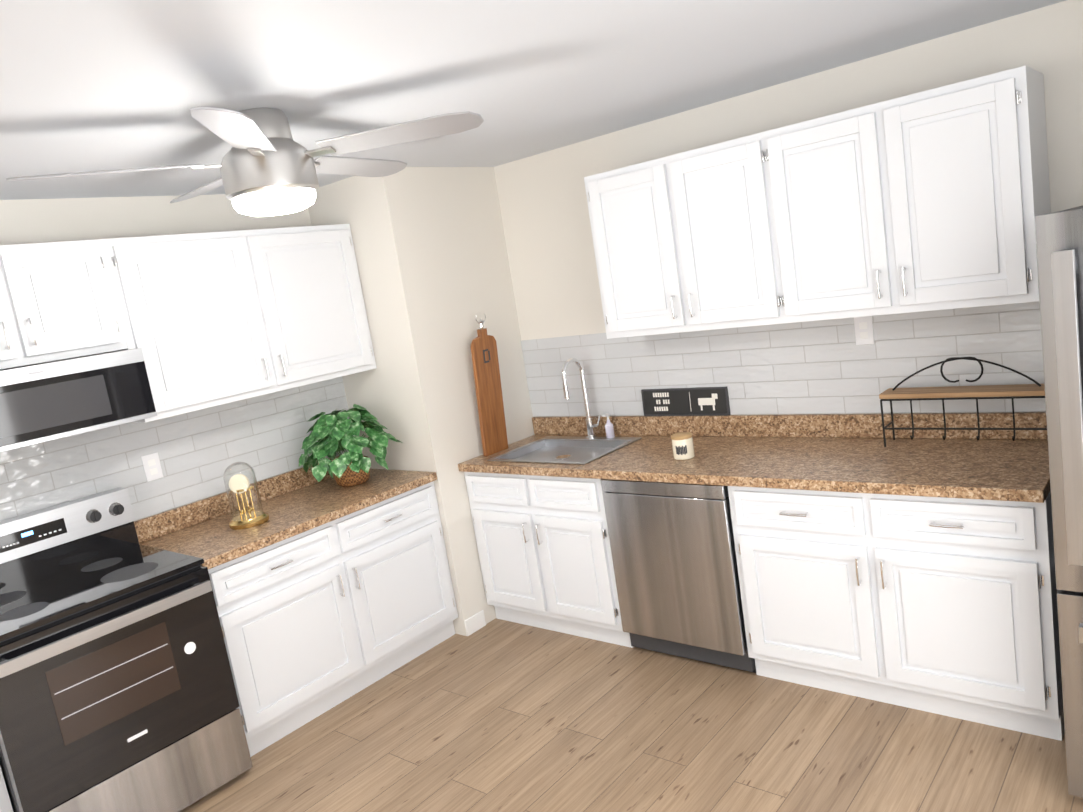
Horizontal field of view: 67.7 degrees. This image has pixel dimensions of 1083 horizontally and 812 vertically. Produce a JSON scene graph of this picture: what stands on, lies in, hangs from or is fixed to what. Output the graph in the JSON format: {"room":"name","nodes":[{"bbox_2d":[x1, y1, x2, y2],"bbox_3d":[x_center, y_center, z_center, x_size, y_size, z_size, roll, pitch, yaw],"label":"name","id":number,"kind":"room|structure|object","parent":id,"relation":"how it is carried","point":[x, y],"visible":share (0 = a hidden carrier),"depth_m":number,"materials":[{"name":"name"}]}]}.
{"room":"kitchen","nodes":[
{"label":"kitchen","id":0,"kind":"room"},
{"bbox_2d":[0,0,1065,199],"bbox_3d":[-1.083,-0.700,1.200,4.370,0.080,6.240,-1,12,41],"label":"ceiling","id":1,"kind":"structure","parent":0,"point":[92,85],"depth_m":2.33,"materials":[{"name":"white paint"}]},
{"bbox_2d":[6,107,483,216],"bbox_3d":[-0.870,-0.750,2.536,1.290,0.302,1.320,-1,12,41],"label":"ceiling fan","id":2,"kind":"object","parent":1,"relation":"hanging from","point":[268,166],"visible":1,"depth_m":2.40,"materials":[{"name":"silver metal"}]},
{"bbox_2d":[0,0,1082,635],"bbox_3d":[-0.894,0.495,1.391,4.370,2.368,6.240,-1,12,41],"label":"wall","id":3,"kind":"structure","parent":0,"point":[444,256],"depth_m":4.01,"materials":[{"name":"white paint"}]},
{"bbox_2d":[0,239,135,369],"bbox_3d":[-2.028,-0.355,2.993,0.331,0.432,0.750,-1,12,41],"label":"upper cabinet","id":4,"kind":"object","parent":3,"relation":"attached to","point":[59,300],"depth_m":3.01,"materials":[{"name":"white wood"}]},
{"bbox_2d":[0,348,156,451],"bbox_3d":[-1.930,-0.006,3.012,0.444,0.275,0.744,-1,12,41],"label":"over-the-range microwave","id":5,"kind":"object","parent":4,"relation":"attached to","point":[46,401],"visible":1,"depth_m":2.94,"materials":[{"name":"silver metal"}]},
{"bbox_2d":[0,354,353,520],"bbox_3d":[-2.722,0.447,2.429,0.006,0.739,5.203,-1,12,41],"label":"wall tile","id":6,"kind":"structure","parent":3,"relation":"attached to","point":[202,450],"depth_m":3.66,"materials":[{"name":"white tile"}]},
{"bbox_2d":[141,452,162,481],"bbox_3d":[-1.726,0.271,3.580,0.007,0.116,0.072,-1,12,41],"label":"electrical outlet","id":7,"kind":"object","parent":6,"relation":"attached to","point":[152,466],"visible":1,"depth_m":3.58,"materials":[{"name":"white plastic"}]},
{"bbox_2d":[108,224,376,422],"bbox_3d":[-1.390,-0.419,3.736,0.331,0.734,1.190,-1,12,41],"label":"upper cabinet","id":8,"kind":"object","parent":3,"relation":"attached to","point":[206,320],"depth_m":3.56,"materials":[{"name":"white wood"}]},
{"bbox_2d":[464,610,485,635],"bbox_3d":[-0.920,1.678,1.331,4.130,0.085,5.360,-1,12,41],"label":"baseboard","id":9,"kind":"structure","parent":3,"relation":"attached to","point":[475,623],"depth_m":4.19,"materials":[{"name":"white wood"}]},
{"bbox_2d":[584,128,803,338],"bbox_3d":[0.695,-0.710,3.491,0.935,0.734,0.336,-1,12,41],"label":"upper cabinet","id":10,"kind":"object","parent":3,"relation":"attached to","point":[700,239],"depth_m":3.32,"materials":[{"name":"white wood"}]},
{"bbox_2d":[521,301,1045,416],"bbox_3d":[0.914,-0.174,3.689,2.627,0.437,0.006,-1,12,41],"label":"wall tile","id":11,"kind":"structure","parent":3,"relation":"attached to","point":[830,366],"depth_m":3.49,"materials":[{"name":"white tile"}]},
{"bbox_2d":[854,316,873,344],"bbox_3d":[1.317,-0.308,3.296,0.072,0.116,0.007,-1,12,41],"label":"electrical outlet","id":12,"kind":"object","parent":11,"relation":"attached to","point":[864,334],"visible":0.85,"depth_m":3.29,"materials":[{"name":"white plastic"}]},
{"bbox_2d":[780,65,1050,321],"bbox_3d":[1.298,-0.723,2.973,0.935,0.734,0.336,-1,12,41],"label":"upper cabinet","id":13,"kind":"object","parent":3,"relation":"attached to","point":[938,198],"depth_m":2.76,"materials":[{"name":"white wood"}]},
{"bbox_2d":[180,618,1082,811],"bbox_3d":[-0.706,1.679,1.580,4.370,0.060,6.240,-1,12,41],"label":"floor","id":14,"kind":"structure","parent":0,"point":[497,715],"depth_m":3.01,"materials":[{"name":"brown wood"}]},
{"bbox_2d":[0,767,12,811],"bbox_3d":[-2.112,1.275,2.619,0.650,0.839,0.496,-1,12,41],"label":"base cabinet","id":15,"kind":"object","parent":14,"relation":"on","point":[5,804],"visible":1,"depth_m":2.62,"materials":[{"name":"white wood"}]},
{"bbox_2d":[0,487,252,811],"bbox_3d":[-1.690,0.985,3.025,0.715,1.148,0.760,-1,12,41],"label":"range","id":16,"kind":"object","parent":14,"relation":"on","point":[118,693],"visible":1,"depth_m":2.89,"materials":[{"name":"grey"}]},
{"bbox_2d":[208,481,457,756],"bbox_3d":[-1.075,0.918,3.831,0.650,0.839,1.236,-1,12,41],"label":"base cabinet","id":17,"kind":"object","parent":14,"relation":"on","point":[315,622],"visible":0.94,"depth_m":3.57,"materials":[{"name":"white wood"}]},
{"bbox_2d":[134,454,436,568],"bbox_3d":[-1.159,0.439,3.761,0.632,0.140,1.236,-1,12,41],"label":"countertop","id":18,"kind":"structure","parent":17,"relation":"on","point":[297,501],"depth_m":3.68,"materials":[{"name":"stone"}]},
{"bbox_2d":[223,462,268,529],"bbox_3d":[-1.313,0.383,3.550,0.170,0.281,0.170,-1,12,41],"label":"clock","id":19,"kind":"object","parent":18,"relation":"on","point":[239,483],"visible":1,"depth_m":3.52,"materials":[{"name":"gold metal"}]},
{"bbox_2d":[299,404,402,486],"bbox_3d":[-0.971,0.199,4.014,0.522,0.390,0.494,-1,12,41],"label":"potted plant","id":20,"kind":"object","parent":18,"relation":"on","point":[333,432],"visible":1,"depth_m":3.89,"materials":[{"name":"green plant"}]},
{"bbox_2d":[464,472,633,647],"bbox_3d":[0.170,0.672,4.136,0.882,0.839,0.649,-1,12,41],"label":"base cabinet","id":21,"kind":"object","parent":14,"relation":"on","point":[544,551],"visible":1,"depth_m":3.89,"materials":[{"name":"white wood"}]},
{"bbox_2d":[601,479,755,672],"bbox_3d":[0.740,0.660,3.652,0.602,0.837,0.605,-1,12,41],"label":"dishwasher","id":22,"kind":"object","parent":14,"relation":"on","point":[673,553],"visible":0.62,"depth_m":3.40,"materials":[{"name":"grey metal"}]},
{"bbox_2d":[728,486,1064,740],"bbox_3d":[1.377,0.647,3.096,1.078,0.839,0.650,-1,12,41],"label":"base cabinet","id":23,"kind":"object","parent":14,"relation":"on","point":[943,606],"visible":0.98,"depth_m":2.81,"materials":[{"name":"white wood"}]},
{"bbox_2d":[458,412,1050,502],"bbox_3d":[0.741,0.178,3.515,2.574,0.140,0.632,-1,12,41],"label":"countertop","id":24,"kind":"structure","parent":23,"relation":"on","point":[851,453],"depth_m":3.22,"materials":[{"name":"stone"}]},
{"bbox_2d":[470,313,507,456],"bbox_3d":[-0.275,-0.112,4.189,0.076,0.730,0.170,-1,12,41],"label":"cutting board","id":25,"kind":"object","parent":24,"relation":"on","point":[486,370],"visible":1,"depth_m":4.18,"materials":[{"name":"brown wood"}]},
{"bbox_2d":[487,436,641,464],"bbox_3d":[0.116,0.236,4.064,0.624,0.044,0.484,-1,12,41],"label":"sink basin","id":26,"kind":"object","parent":24,"relation":"in","point":[563,449],"visible":0.81,"depth_m":4.15,"materials":[{"name":"silver metal"}]},
{"bbox_2d":[562,358,600,438],"bbox_3d":[0.206,-0.034,4.120,0.108,0.436,0.192,-1,12,41],"label":"faucet","id":27,"kind":"object","parent":24,"relation":"on","point":[590,426],"visible":1,"depth_m":4.17,"materials":[{"name":"silver metal"}]},
{"bbox_2d":[602,414,614,437],"bbox_3d":[0.345,0.104,4.142,0.044,0.130,0.052,-1,12,41],"label":"soap bottle","id":28,"kind":"object","parent":24,"relation":"on","point":[609,428],"visible":0.88,"depth_m":4.13,"materials":[{"name":"white plastic"}]},
{"bbox_2d":[671,432,694,459],"bbox_3d":[0.615,0.174,3.511,0.092,0.106,0.093,-1,12,41],"label":"candle jar","id":29,"kind":"object","parent":24,"relation":"on","point":[682,446],"visible":1,"depth_m":3.48,"materials":[{"name":"beige ceramic"}]},
{"bbox_2d":[641,387,730,415],"bbox_3d":[0.692,-0.020,3.911,0.472,0.135,0.020,-1,12,41],"label":"welcome sign","id":30,"kind":"object","parent":24,"relation":"on","point":[706,401],"visible":1,"depth_m":3.90,"materials":[{"name":"grey"}]},
{"bbox_2d":[879,356,1046,446],"bbox_3d":[1.572,-0.015,3.010,0.570,0.336,0.158,-1,12,41],"label":"shelf rack","id":31,"kind":"object","parent":24,"relation":"on","point":[1012,392],"visible":0.92,"depth_m":2.99,"materials":[{"name":"brown wood"}]},
{"bbox_2d":[1035,206,1082,797],"bbox_3d":[1.964,0.236,2.232,0.830,1.730,0.955,-1,12,41],"label":"refrigerator","id":32,"kind":"object","parent":14,"relation":"on","point":[1059,241],"visible":1,"depth_m":2.10,"materials":[{"name":"grey metal"}]}
]}

